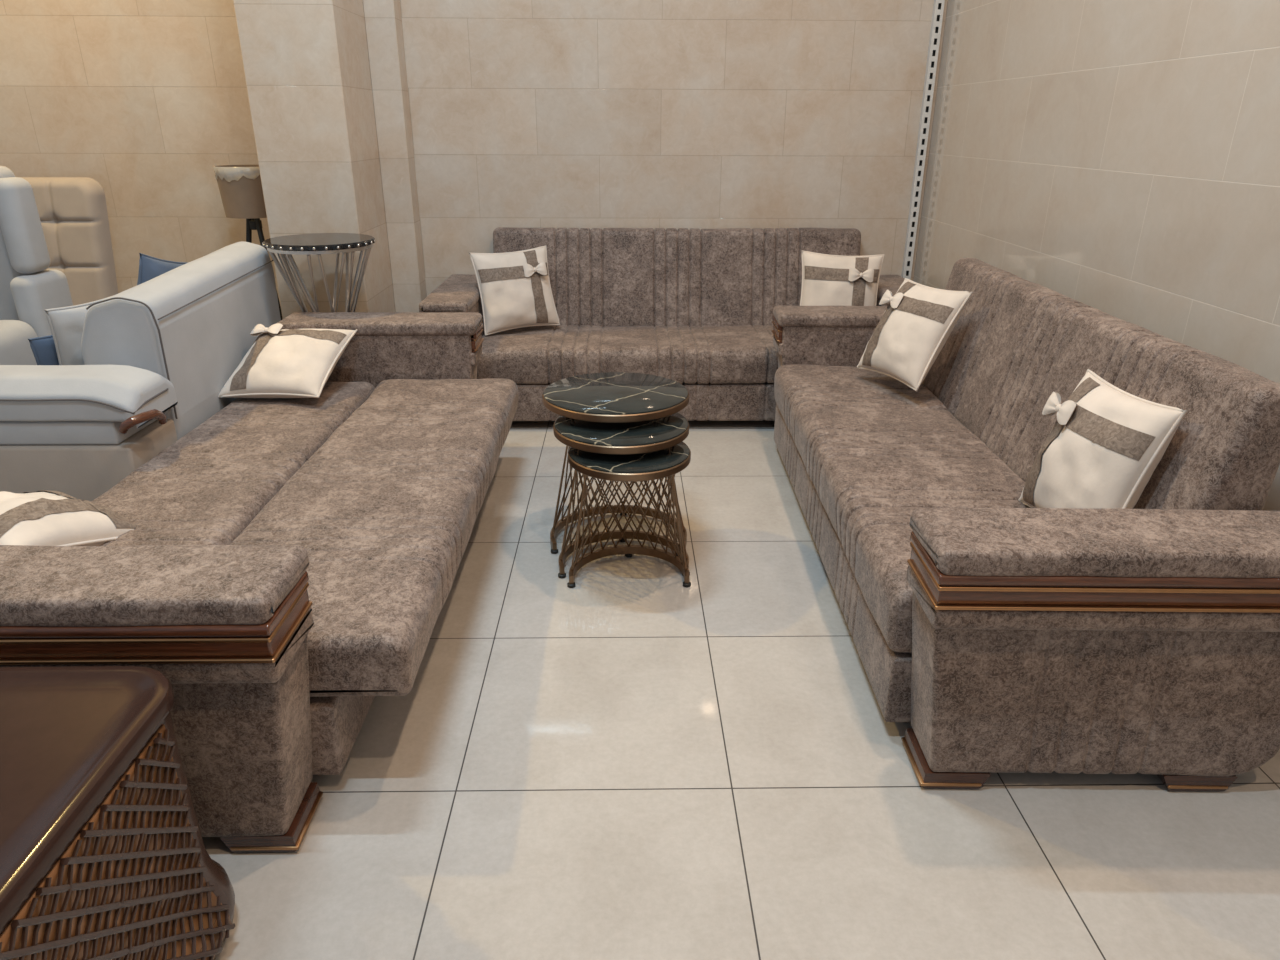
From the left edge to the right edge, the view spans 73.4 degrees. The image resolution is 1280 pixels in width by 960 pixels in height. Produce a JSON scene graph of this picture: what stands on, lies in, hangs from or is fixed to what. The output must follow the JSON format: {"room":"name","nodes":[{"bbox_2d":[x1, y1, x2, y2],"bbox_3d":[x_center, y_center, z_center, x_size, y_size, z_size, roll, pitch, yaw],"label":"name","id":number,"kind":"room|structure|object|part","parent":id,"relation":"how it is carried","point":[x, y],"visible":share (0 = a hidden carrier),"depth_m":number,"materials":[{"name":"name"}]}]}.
{"room":"store","nodes":[
{"label":"store","id":0,"kind":"room"},
{"bbox_2d":[233,0,394,318],"bbox_3d":[-1.471,-2.265,3.727,0.405,4.000,0.610,0,22,-1],"label":"wall pillar","id":1,"kind":"structure","parent":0,"point":[306,65],"depth_m":3.76,"materials":[{"name":"beige tile"}]},
{"bbox_2d":[363,0,426,311],"bbox_3d":[-1.203,-2.356,3.949,0.140,4.000,0.140,0,22,-1],"label":"wall","id":2,"kind":"structure","parent":0,"point":[383,18],"depth_m":4.19,"materials":[{"name":"beige tile"}]},
{"bbox_2d":[0,0,947,305],"bbox_3d":[-1.506,-2.420,4.101,6.350,4.000,0.200,0,22,-1],"label":"wall","id":3,"kind":"structure","parent":0,"point":[700,114],"depth_m":4.25,"materials":[{"name":"beige tile"}]},
{"bbox_2d":[901,0,944,279],"bbox_3d":[1.424,-1.808,4.285,0.042,2.750,0.029,0,22,-1],"label":"upright","id":4,"kind":"object","parent":3,"relation":"attached to","point":[938,7],"visible":0.76,"depth_m":4.31,"materials":[{"name":"white paint"}]},
{"bbox_2d":[202,420,1279,959],"bbox_3d":[-1.453,0.791,1.728,6.350,0.120,7.040,0,22,-1],"label":"floor","id":5,"kind":"structure","parent":0,"point":[630,761],"depth_m":1.82,"materials":[{"name":"beige tile"}]},
{"bbox_2d":[0,166,72,364],"bbox_3d":[-2.838,-0.627,3.448,0.800,1.175,0.630,0,22,-1],"label":"chair","id":6,"kind":"object","parent":5,"relation":"on","point":[27,289],"visible":0.38,"depth_m":3.46,"materials":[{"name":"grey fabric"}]},
{"bbox_3d":[-2.842,-0.848,3.616,0.580,0.895,0.150,0,22,-1],"label":"backrest","id":7,"kind":"part","parent":6,"relation":"part of","materials":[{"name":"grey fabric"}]},
{"bbox_3d":[-2.549,-0.365,3.413,0.195,0.480,0.355,0,22,-1],"label":"armrest","id":8,"kind":"part","parent":6,"relation":"part of","materials":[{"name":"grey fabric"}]},
{"bbox_3d":[-2.495,-0.559,3.672,0.105,0.642,0.260,0,22,-1],"label":"panel","id":9,"kind":"part","parent":6,"relation":"part of","materials":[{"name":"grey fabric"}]},
{"bbox_2d":[20,177,117,305],"bbox_3d":[-2.924,-0.858,4.117,0.615,1.090,0.586,0,22,-1],"label":"armchair","id":10,"kind":"object","parent":5,"relation":"on","point":[72,211],"visible":0.34,"depth_m":4.15,"materials":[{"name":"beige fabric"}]},
{"bbox_2d":[0,666,234,959],"bbox_3d":[-1.071,0.695,1.133,0.749,0.515,0.844,0,22,-1],"label":"coffee table","id":11,"kind":"object","parent":5,"relation":"on","point":[104,856],"visible":1,"depth_m":1.24,"materials":[{"name":"brown wicker"}]},
{"bbox_2d":[0,241,280,500],"bbox_3d":[-1.892,-0.378,3.182,0.812,0.826,1.345,0,22,-1],"label":"sofa","id":12,"kind":"object","parent":5,"relation":"on","point":[159,353],"visible":0.73,"depth_m":2.75,"materials":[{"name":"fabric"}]},
{"bbox_2d":[28,335,58,364],"bbox_3d":[-1.978,-0.378,3.084,0.098,0.386,0.388,8,24,18],"label":"throw pillow","id":13,"kind":"object","parent":12,"relation":"on","point":[43,348],"visible":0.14,"depth_m":2.90,"materials":[{"name":"blue fabric"}]},
{"bbox_3d":[-1.937,-0.188,2.718,0.685,0.075,0.255,0,22,-1],"label":"armrest","id":14,"kind":"part","parent":12,"relation":"part of","materials":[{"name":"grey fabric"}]},
{"bbox_2d":[45,295,113,364],"bbox_3d":[-1.901,-0.468,3.039,0.136,0.384,0.380,11,25,23],"label":"throw pillow","id":15,"kind":"object","parent":12,"relation":"on","point":[66,324],"visible":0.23,"depth_m":2.88,"materials":[{"name":"grey fabric"}]},
{"bbox_2d":[0,365,177,428],"bbox_3d":[-1.896,-0.271,2.686,0.745,0.152,0.280,0,22,-1],"label":"armrest","id":16,"kind":"object","parent":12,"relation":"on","point":[31,396],"depth_m":2.58,"materials":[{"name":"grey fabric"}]},
{"bbox_2d":[137,253,188,284],"bbox_3d":[-1.938,-0.711,3.543,0.154,0.484,0.495,6,23,15],"label":"throw pillow","id":17,"kind":"object","parent":12,"relation":"on","point":[150,267],"visible":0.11,"depth_m":3.36,"materials":[{"name":"blue fabric"}]},
{"bbox_3d":[-1.698,-0.453,3.328,0.277,0.797,1.025,0,22,-1],"label":"backrest","id":18,"kind":"part","parent":12,"relation":"part of","materials":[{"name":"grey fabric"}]},
{"bbox_2d":[213,165,282,319],"bbox_3d":[-1.881,-0.967,4.305,0.308,1.147,0.324,0,22,-1],"label":"lamp","id":19,"kind":"object","parent":5,"relation":"on","point":[240,186],"visible":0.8,"depth_m":4.01,"materials":[{"name":"beige fabric"}]},
{"bbox_3d":[-1.867,-1.383,4.112,0.280,0.228,0.280,0,22,-1],"label":"lamp shade","id":20,"kind":"part","parent":19,"relation":"part of","materials":[{"name":"beige fabric"}]},
{"bbox_3d":[-1.956,-0.840,4.291,0.172,0.923,0.025,-10,25,-24],"label":"leg","id":21,"kind":"part","parent":19,"relation":"part of","materials":[{"name":"black rubber"}]},
{"bbox_3d":[-1.795,-0.832,4.274,0.172,0.923,0.025,17,28,35],"label":"leg","id":22,"kind":"part","parent":19,"relation":"part of","materials":[{"name":"black rubber"}]},
{"bbox_2d":[0,312,517,851],"bbox_3d":[-1.008,0.024,2.637,1.059,0.606,2.392,0,22,-1],"label":"sofa","id":23,"kind":"object","parent":5,"relation":"on","point":[288,565],"visible":0.88,"depth_m":1.88,"materials":[{"name":"brown fabric"}]},
{"bbox_2d":[0,490,136,545],"bbox_3d":[-1.502,0.120,2.100,0.398,0.208,0.373,7,23,15],"label":"throw pillow","id":24,"kind":"object","parent":23,"relation":"on","point":[42,517],"visible":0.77,"depth_m":2.04,"materials":[{"name":"beige fabric"}]},
{"bbox_3d":[-1.025,0.247,1.544,0.784,0.077,0.190,0,22,-1],"label":"wood trim","id":25,"kind":"part","parent":23,"relation":"part of","materials":[{"name":"brown wood"}]},
{"bbox_3d":[-1.293,0.027,2.633,0.488,0.159,1.890,0,22,-1],"label":"backrest","id":26,"kind":"part","parent":23,"relation":"part of","materials":[{"name":"brown fabric"}]},
{"bbox_3d":[-1.036,0.435,1.654,0.775,0.518,0.175,0,22,-1],"label":"armrest","id":27,"kind":"part","parent":23,"relation":"part of","materials":[{"name":"brown fabric"}]},
{"bbox_2d":[218,323,357,397],"bbox_3d":[-1.345,-0.459,3.286,0.418,0.237,0.377,3,23,8],"label":"throw pillow","id":28,"kind":"object","parent":23,"relation":"on","point":[280,363],"visible":1,"depth_m":3.19,"materials":[{"name":"beige fabric"}]},
{"bbox_3d":[-0.765,0.018,2.639,0.574,0.156,1.952,0,22,-1],"label":"seat","id":29,"kind":"part","parent":23,"relation":"part of","materials":[{"name":"brown fabric"}]},
{"bbox_3d":[-1.073,-0.379,3.622,0.775,0.519,0.175,0,22,-1],"label":"armrest","id":30,"kind":"part","parent":23,"relation":"part of","materials":[{"name":"brown fabric"}]},
{"bbox_3d":[-1.063,-0.590,3.567,0.784,0.077,0.190,0,22,-1],"label":"wood trim","id":31,"kind":"part","parent":23,"relation":"part of","materials":[{"name":"brown wood"}]},
{"bbox_2d":[262,233,375,311],"bbox_3d":[-1.344,-0.599,3.769,0.451,0.890,0.452,0,22,-1],"label":"pedestal table","id":32,"kind":"object","parent":5,"relation":"on","point":[317,244],"visible":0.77,"depth_m":3.58,"materials":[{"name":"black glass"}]},
{"bbox_3d":[-1.439,-0.562,3.699,0.181,0.836,0.068,0,22,-1],"label":"rod","id":33,"kind":"part","parent":32,"relation":"part of","materials":[{"name":"silver metal"}]},
{"bbox_3d":[-1.428,-0.561,3.697,0.065,0.837,0.182,1,22,3],"label":"rod","id":34,"kind":"part","parent":32,"relation":"part of","materials":[{"name":"silver metal"}]},
{"bbox_3d":[-1.461,-0.594,3.776,0.065,0.837,0.182,-21,30,-41],"label":"rod","id":35,"kind":"part","parent":32,"relation":"part of","materials":[{"name":"silver metal"}]},
{"bbox_3d":[-1.368,-0.549,3.666,0.182,0.837,0.065,-15,27,-32],"label":"rod","id":36,"kind":"part","parent":32,"relation":"part of","materials":[{"name":"silver metal"}]},
{"bbox_3d":[-1.441,-0.622,3.842,0.181,0.836,0.068,0,22,-1],"label":"rod","id":37,"kind":"part","parent":32,"relation":"part of","materials":[{"name":"silver metal"}]},
{"bbox_3d":[-1.376,-0.543,3.654,0.113,0.836,0.157,0,22,-1],"label":"rod","id":38,"kind":"part","parent":32,"relation":"part of","materials":[{"name":"silver metal"}]},
{"bbox_3d":[-1.342,-1.000,3.603,0.442,0.022,0.444,0,22,-1],"label":"glass","id":39,"kind":"part","parent":32,"relation":"part of","materials":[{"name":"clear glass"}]},
{"bbox_3d":[-1.270,-0.550,3.671,0.070,0.836,0.176,0,22,-1],"label":"rod","id":40,"kind":"part","parent":32,"relation":"part of","materials":[{"name":"silver metal"}]},
{"bbox_3d":[-1.360,-0.637,3.879,0.065,0.837,0.182,15,27,32],"label":"rod","id":41,"kind":"part","parent":32,"relation":"part of","materials":[{"name":"silver metal"}]},
{"bbox_3d":[-1.278,-0.555,3.683,0.182,0.837,0.064,5,23,12],"label":"rod","id":42,"kind":"part","parent":32,"relation":"part of","materials":[{"name":"silver metal"}]},
{"bbox_3d":[-1.274,-0.635,3.876,0.070,0.836,0.176,0,22,-1],"label":"rod","id":43,"kind":"part","parent":32,"relation":"part of","materials":[{"name":"silver metal"}]},
{"bbox_3d":[-1.235,-0.575,3.732,0.064,0.837,0.181,-10,25,-23],"label":"rod","id":44,"kind":"part","parent":32,"relation":"part of","materials":[{"name":"silver metal"}]},
{"bbox_3d":[-1.288,-0.631,3.867,0.177,0.836,0.097,0,22,-1],"label":"rod","id":45,"kind":"part","parent":32,"relation":"part of","materials":[{"name":"silver metal"}]},
{"bbox_3d":[-1.237,-0.610,3.816,0.064,0.837,0.181,9,24,21],"label":"rod","id":46,"kind":"part","parent":32,"relation":"part of","materials":[{"name":"silver metal"}]},
{"bbox_3d":[-1.220,-0.571,3.722,0.165,0.836,0.088,0,22,-1],"label":"rod","id":47,"kind":"part","parent":32,"relation":"part of","materials":[{"name":"silver metal"}]},
{"bbox_3d":[-1.222,-0.614,3.827,0.165,0.836,0.088,0,22,-1],"label":"rod","id":48,"kind":"part","parent":32,"relation":"part of","materials":[{"name":"silver metal"}]},
{"bbox_2d":[542,372,688,556],"bbox_3d":[-0.076,-0.036,2.870,0.477,0.545,0.476,0,22,-1],"label":"table","id":49,"kind":"object","parent":5,"relation":"on","point":[605,397],"visible":0.76,"depth_m":2.75,"materials":[{"name":"black stone"}]},
{"bbox_3d":[-0.254,-0.012,2.802,0.094,0.480,0.094,0,22,-1],"label":"rod","id":50,"kind":"part","parent":49,"relation":"part of","materials":[{"name":"brown metal"}]},
{"bbox_3d":[-0.253,-0.025,2.832,0.005,0.481,0.182,-12,26,-28],"label":"rod","id":51,"kind":"part","parent":49,"relation":"part of","materials":[{"name":"brown metal"}]},
{"bbox_3d":[-0.226,-0.064,2.928,0.005,0.481,0.241,17,28,35],"label":"rod","id":52,"kind":"part","parent":49,"relation":"part of","materials":[{"name":"brown metal"}]},
{"bbox_3d":[-0.201,-0.080,2.966,0.241,0.481,0.005,-15,27,-32],"label":"rod","id":53,"kind":"part","parent":49,"relation":"part of","materials":[{"name":"brown metal"}]},
{"bbox_3d":[-0.243,-0.037,2.861,0.005,0.481,0.231,-7,23,-16],"label":"rod","id":54,"kind":"part","parent":49,"relation":"part of","materials":[{"name":"brown metal"}]},
{"bbox_3d":[-0.235,-0.054,2.902,0.005,0.481,0.241,-1,22,-2],"label":"rod","id":55,"kind":"part","parent":49,"relation":"part of","materials":[{"name":"brown metal"}]},
{"bbox_3d":[-0.165,-0.092,2.996,0.241,0.481,0.005,-7,24,-17],"label":"rod","id":56,"kind":"part","parent":49,"relation":"part of","materials":[{"name":"brown metal"}]},
{"bbox_3d":[-0.055,-0.102,3.021,0.241,0.481,0.005,-3,23,-8],"label":"rod","id":57,"kind":"part","parent":49,"relation":"part of","materials":[{"name":"brown metal"}]},
{"bbox_3d":[0.103,-0.017,2.816,0.005,0.481,0.182,16,27,33],"label":"rod","id":58,"kind":"part","parent":49,"relation":"part of","materials":[{"name":"brown metal"}]},
{"bbox_2d":[553,412,689,577],"bbox_3d":[-0.054,0.045,2.751,0.428,0.487,0.420,0,22,-1],"label":"table","id":59,"kind":"object","parent":5,"relation":"on","point":[654,435],"visible":0.66,"depth_m":2.62,"materials":[{"name":"black stone"}]},
{"bbox_3d":[-0.218,0.080,2.654,0.005,0.422,0.116,-19,29,-39],"label":"rod","id":60,"kind":"part","parent":59,"relation":"part of","materials":[{"name":"brown metal"}]},
{"bbox_3d":[-0.216,0.070,2.679,0.074,0.423,0.142,0,22,-1],"label":"rod","id":61,"kind":"part","parent":59,"relation":"part of","materials":[{"name":"brown metal"}]},
{"bbox_3d":[-0.185,0.035,2.765,0.005,0.423,0.216,19,29,38],"label":"rod","id":62,"kind":"part","parent":59,"relation":"part of","materials":[{"name":"brown metal"}]},
{"bbox_3d":[-0.207,0.060,2.702,0.005,0.423,0.199,-6,23,-15],"label":"rod","id":63,"kind":"part","parent":59,"relation":"part of","materials":[{"name":"brown metal"}]},
{"bbox_3d":[-0.198,0.048,2.732,0.005,0.423,0.216,-1,22,-3],"label":"rod","id":64,"kind":"part","parent":59,"relation":"part of","materials":[{"name":"brown metal"}]},
{"bbox_3d":[-0.163,0.022,2.795,0.216,0.423,0.005,-14,26,-30],"label":"rod","id":65,"kind":"part","parent":59,"relation":"part of","materials":[{"name":"brown metal"}]},
{"bbox_3d":[-0.184,0.034,2.767,0.005,0.423,0.216,5,23,11],"label":"rod","id":66,"kind":"part","parent":59,"relation":"part of","materials":[{"name":"brown metal"}]},
{"bbox_3d":[-0.133,0.013,2.819,0.216,0.423,0.005,-7,24,-17],"label":"rod","id":67,"kind":"part","parent":59,"relation":"part of","materials":[{"name":"brown metal"}]},
{"bbox_3d":[-0.097,0.006,2.834,0.216,0.423,0.005,-1,22,-3],"label":"rod","id":68,"kind":"part","parent":59,"relation":"part of","materials":[{"name":"brown metal"}]},
{"bbox_3d":[-0.161,0.022,2.796,0.005,0.423,0.216,12,25,25],"label":"rod","id":69,"kind":"part","parent":59,"relation":"part of","materials":[{"name":"brown metal"}]},
{"bbox_3d":[-0.131,0.012,2.820,0.005,0.423,0.216,20,29,39],"label":"rod","id":70,"kind":"part","parent":59,"relation":"part of","materials":[{"name":"brown metal"}]},
{"bbox_3d":[-0.019,0.005,2.837,0.216,0.423,0.005,12,25,25],"label":"rod","id":71,"kind":"part","parent":59,"relation":"part of","materials":[{"name":"brown metal"}]},
{"bbox_3d":[-0.095,0.006,2.835,0.216,0.423,0.005,-13,26,-29],"label":"rod","id":72,"kind":"part","parent":59,"relation":"part of","materials":[{"name":"brown metal"}]},
{"bbox_3d":[0.018,0.011,2.825,0.216,0.423,0.005,20,29,39],"label":"rod","id":73,"kind":"part","parent":59,"relation":"part of","materials":[{"name":"brown metal"}]},
{"bbox_3d":[-0.056,0.004,2.841,0.216,0.423,0.005,-6,23,-15],"label":"rod","id":74,"kind":"part","parent":59,"relation":"part of","materials":[{"name":"brown metal"}]},
{"bbox_3d":[0.051,0.020,2.804,0.005,0.423,0.216,-13,26,-29],"label":"rod","id":75,"kind":"part","parent":59,"relation":"part of","materials":[{"name":"brown metal"}]},
{"bbox_3d":[0.076,0.031,2.775,0.005,0.423,0.216,-6,23,-15],"label":"rod","id":76,"kind":"part","parent":59,"relation":"part of","materials":[{"name":"brown metal"}]},
{"bbox_3d":[0.021,0.011,2.824,0.216,0.423,0.005,6,23,13],"label":"rod","id":77,"kind":"part","parent":59,"relation":"part of","materials":[{"name":"brown metal"}]},
{"bbox_3d":[0.092,0.045,2.742,0.005,0.423,0.216,0,22,-1],"label":"rod","id":78,"kind":"part","parent":59,"relation":"part of","materials":[{"name":"brown metal"}]},
{"bbox_3d":[0.052,0.020,2.802,0.216,0.423,0.005,12,25,27],"label":"rod","id":79,"kind":"part","parent":59,"relation":"part of","materials":[{"name":"brown metal"}]},
{"bbox_3d":[0.077,0.032,2.774,0.216,0.423,0.005,21,30,40],"label":"rod","id":80,"kind":"part","parent":59,"relation":"part of","materials":[{"name":"brown metal"}]},
{"bbox_3d":[0.118,0.077,2.665,0.076,0.422,0.090,0,22,-1],"label":"rod","id":81,"kind":"part","parent":59,"relation":"part of","materials":[{"name":"brown metal"}]},
{"bbox_2d":[567,441,690,587],"bbox_3d":[-0.035,0.106,2.679,0.388,0.430,0.372,0,22,-1],"label":"table","id":82,"kind":"object","parent":5,"relation":"on","point":[660,464],"visible":0.73,"depth_m":2.65,"materials":[{"name":"brown metal"}]},
{"bbox_3d":[-0.187,0.132,2.603,0.060,0.365,0.086,0,22,-1],"label":"rod","id":83,"kind":"part","parent":82,"relation":"part of","materials":[{"name":"brown metal"}]},
{"bbox_3d":[-0.183,0.124,2.624,0.051,0.366,0.129,0,22,-1],"label":"rod","id":84,"kind":"part","parent":82,"relation":"part of","materials":[{"name":"brown metal"}]},
{"bbox_3d":[-0.173,0.116,2.642,0.005,0.366,0.171,-4,23,-9],"label":"rod","id":85,"kind":"part","parent":82,"relation":"part of","materials":[{"name":"brown metal"}]},
{"bbox_3d":[-0.161,0.108,2.663,0.005,0.366,0.193,1,22,1],"label":"rod","id":86,"kind":"part","parent":82,"relation":"part of","materials":[{"name":"brown metal"}]},
{"bbox_3d":[-0.144,0.094,2.697,0.150,0.366,0.126,0,22,-1],"label":"rod","id":87,"kind":"part","parent":82,"relation":"part of","materials":[{"name":"brown metal"}]},
{"bbox_3d":[-0.148,0.096,2.691,0.005,0.366,0.193,6,23,14],"label":"rod","id":88,"kind":"part","parent":82,"relation":"part of","materials":[{"name":"brown metal"}]},
{"bbox_3d":[-0.122,0.084,2.720,0.175,0.366,0.087,0,22,-1],"label":"rod","id":89,"kind":"part","parent":82,"relation":"part of","materials":[{"name":"brown metal"}]},
{"bbox_3d":[-0.128,0.086,2.715,0.005,0.366,0.193,13,25,27],"label":"rod","id":90,"kind":"part","parent":82,"relation":"part of","materials":[{"name":"brown metal"}]},
{"bbox_3d":[-0.095,0.077,2.737,0.193,0.366,0.005,-5,23,-12],"label":"rod","id":91,"kind":"part","parent":82,"relation":"part of","materials":[{"name":"brown metal"}]},
{"bbox_3d":[-0.102,0.079,2.734,0.005,0.366,0.193,20,30,40],"label":"rod","id":92,"kind":"part","parent":82,"relation":"part of","materials":[{"name":"brown metal"}]},
{"bbox_3d":[-0.065,0.073,2.748,0.193,0.366,0.005,1,22,1],"label":"rod","id":93,"kind":"part","parent":82,"relation":"part of","materials":[{"name":"brown metal"}]},
{"bbox_3d":[-0.032,0.072,2.751,0.193,0.366,0.005,6,23,14],"label":"rod","id":94,"kind":"part","parent":82,"relation":"part of","materials":[{"name":"brown metal"}]},
{"bbox_3d":[-0.072,0.074,2.746,0.193,0.366,0.005,-13,26,-29],"label":"rod","id":95,"kind":"part","parent":82,"relation":"part of","materials":[{"name":"brown metal"}]},
{"bbox_3d":[-0.040,0.072,2.751,0.193,0.366,0.005,-7,23,-16],"label":"rod","id":96,"kind":"part","parent":82,"relation":"part of","materials":[{"name":"brown metal"}]},
{"bbox_3d":[0.001,0.073,2.747,0.193,0.366,0.005,13,25,27],"label":"rod","id":97,"kind":"part","parent":82,"relation":"part of","materials":[{"name":"brown metal"}]},
{"bbox_3d":[-0.007,0.073,2.749,0.193,0.366,0.005,-1,23,-3],"label":"rod","id":98,"kind":"part","parent":82,"relation":"part of","materials":[{"name":"brown metal"}]},
{"bbox_3d":[0.031,0.078,2.736,0.193,0.366,0.005,20,30,40],"label":"rod","id":99,"kind":"part","parent":82,"relation":"part of","materials":[{"name":"brown metal"}]},
{"bbox_3d":[0.024,0.077,2.740,0.193,0.366,0.005,4,23,10],"label":"rod","id":100,"kind":"part","parent":82,"relation":"part of","materials":[{"name":"brown metal"}]},
{"bbox_3d":[0.058,0.086,2.718,0.005,0.366,0.193,-13,26,-29],"label":"rod","id":101,"kind":"part","parent":82,"relation":"part of","materials":[{"name":"brown metal"}]},
{"bbox_3d":[0.052,0.084,2.723,0.193,0.366,0.005,10,24,23],"label":"rod","id":102,"kind":"part","parent":82,"relation":"part of","materials":[{"name":"brown metal"}]},
{"bbox_3d":[0.078,0.096,2.695,0.005,0.366,0.193,-7,23,-16],"label":"rod","id":103,"kind":"part","parent":82,"relation":"part of","materials":[{"name":"brown metal"}]},
{"bbox_3d":[0.074,0.093,2.701,0.193,0.366,0.005,17,28,35],"label":"rod","id":104,"kind":"part","parent":82,"relation":"part of","materials":[{"name":"brown metal"}]},
{"bbox_3d":[0.093,0.107,2.667,0.005,0.366,0.193,-1,23,-3],"label":"rod","id":105,"kind":"part","parent":82,"relation":"part of","materials":[{"name":"brown metal"}]},
{"bbox_3d":[0.105,0.115,2.647,0.005,0.366,0.171,3,23,7],"label":"rod","id":106,"kind":"part","parent":82,"relation":"part of","materials":[{"name":"brown metal"}]},
{"bbox_3d":[0.116,0.123,2.629,0.051,0.366,0.129,0,22,-1],"label":"rod","id":107,"kind":"part","parent":82,"relation":"part of","materials":[{"name":"brown metal"}]},
{"bbox_3d":[0.121,0.131,2.609,0.060,0.365,0.086,0,22,-1],"label":"rod","id":108,"kind":"part","parent":82,"relation":"part of","materials":[{"name":"brown metal"}]},
{"bbox_2d":[419,227,903,420],"bbox_3d":[0.197,-0.775,4.262,2.392,0.849,0.813,0,22,-1],"label":"sofa","id":109,"kind":"object","parent":5,"relation":"on","point":[692,308],"visible":0.59,"depth_m":4.38,"materials":[{"name":"brown fabric"}]},
{"bbox_3d":[-0.869,-0.661,4.304,0.175,0.518,0.775,0,22,-1],"label":"armrest","id":110,"kind":"part","parent":109,"relation":"part of","materials":[{"name":"brown fabric"}]},
{"bbox_2d":[469,246,559,335],"bbox_3d":[-0.606,-0.928,4.191,0.397,0.388,0.194,-13,26,-29],"label":"throw pillow","id":111,"kind":"object","parent":109,"relation":"on","point":[515,290],"visible":1,"depth_m":4.13,"materials":[{"name":"beige fabric"}]},
{"bbox_3d":[0.199,-0.624,4.195,1.952,0.178,0.574,0,22,-1],"label":"seat","id":112,"kind":"part","parent":109,"relation":"part of","materials":[{"name":"brown fabric"}]},
{"bbox_3d":[0.193,-1.020,4.466,1.890,0.551,0.225,0,22,-1],"label":"backrest","id":113,"kind":"part","parent":109,"relation":"part of","materials":[{"name":"brown fabric"}]},
{"bbox_2d":[800,250,883,305],"bbox_3d":[0.968,-0.905,4.177,0.405,0.394,0.175,3,23,6],"label":"throw pillow","id":114,"kind":"object","parent":109,"relation":"on","point":[827,280],"visible":0.68,"depth_m":4.12,"materials":[{"name":"beige fabric"}]},
{"bbox_2d":[771,258,1279,790],"bbox_3d":[0.969,-0.152,2.764,0.813,0.849,2.392,0,22,0],"label":"sofa","id":115,"kind":"object","parent":5,"relation":"on","point":[1010,635],"visible":0.88,"depth_m":1.82,"materials":[{"name":"brown fabric"}]},
{"bbox_3d":[0.985,-0.653,3.741,0.784,0.077,0.190,0,22,0],"label":"wood trim","id":116,"kind":"part","parent":115,"relation":"part of","materials":[{"name":"brown wood"}]},
{"bbox_3d":[0.994,-0.443,3.796,0.775,0.518,0.175,0,22,0],"label":"armrest","id":117,"kind":"part","parent":115,"relation":"part of","materials":[{"name":"brown fabric"}]},
{"bbox_3d":[0.849,-0.047,2.808,0.574,0.178,1.952,0,22,0],"label":"seat","id":118,"kind":"part","parent":115,"relation":"part of","materials":[{"name":"brown fabric"}]},
{"bbox_2d":[856,278,972,390],"bbox_3d":[1.025,-0.559,3.251,0.226,0.361,0.409,-7,24,-17],"label":"throw pillow","id":119,"kind":"object","parent":115,"relation":"on","point":[918,320],"visible":1,"depth_m":3.16,"materials":[{"name":"beige fabric"}]},
{"bbox_3d":[0.963,0.183,1.718,0.784,0.077,0.190,0,22,0],"label":"wood trim","id":120,"kind":"part","parent":115,"relation":"part of","materials":[{"name":"brown wood"}]},
{"bbox_3d":[0.972,0.371,1.828,0.775,0.519,0.175,0,22,0],"label":"armrest","id":121,"kind":"part","parent":115,"relation":"part of","materials":[{"name":"brown fabric"}]},
{"bbox_3d":[1.252,-0.287,2.705,0.225,0.551,1.890,0,22,0],"label":"backrest","id":122,"kind":"part","parent":115,"relation":"part of","materials":[{"name":"brown fabric"}]},
{"bbox_2d":[1019,369,1186,508],"bbox_3d":[1.119,-0.047,2.118,0.192,0.382,0.399,-2,23,-5],"label":"throw pillow","id":123,"kind":"object","parent":115,"relation":"on","point":[1106,442],"visible":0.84,"depth_m":2.03,"materials":[{"name":"beige fabric"}]},
{"bbox_2d":[913,0,1279,510],"bbox_3d":[1.631,-1.084,0.903,0.200,4.000,6.840,0,22,-1],"label":"wall","id":124,"kind":"structure","parent":0,"point":[1120,159],"depth_m":2.66,"materials":[{"name":"beige tile"}]}
]}

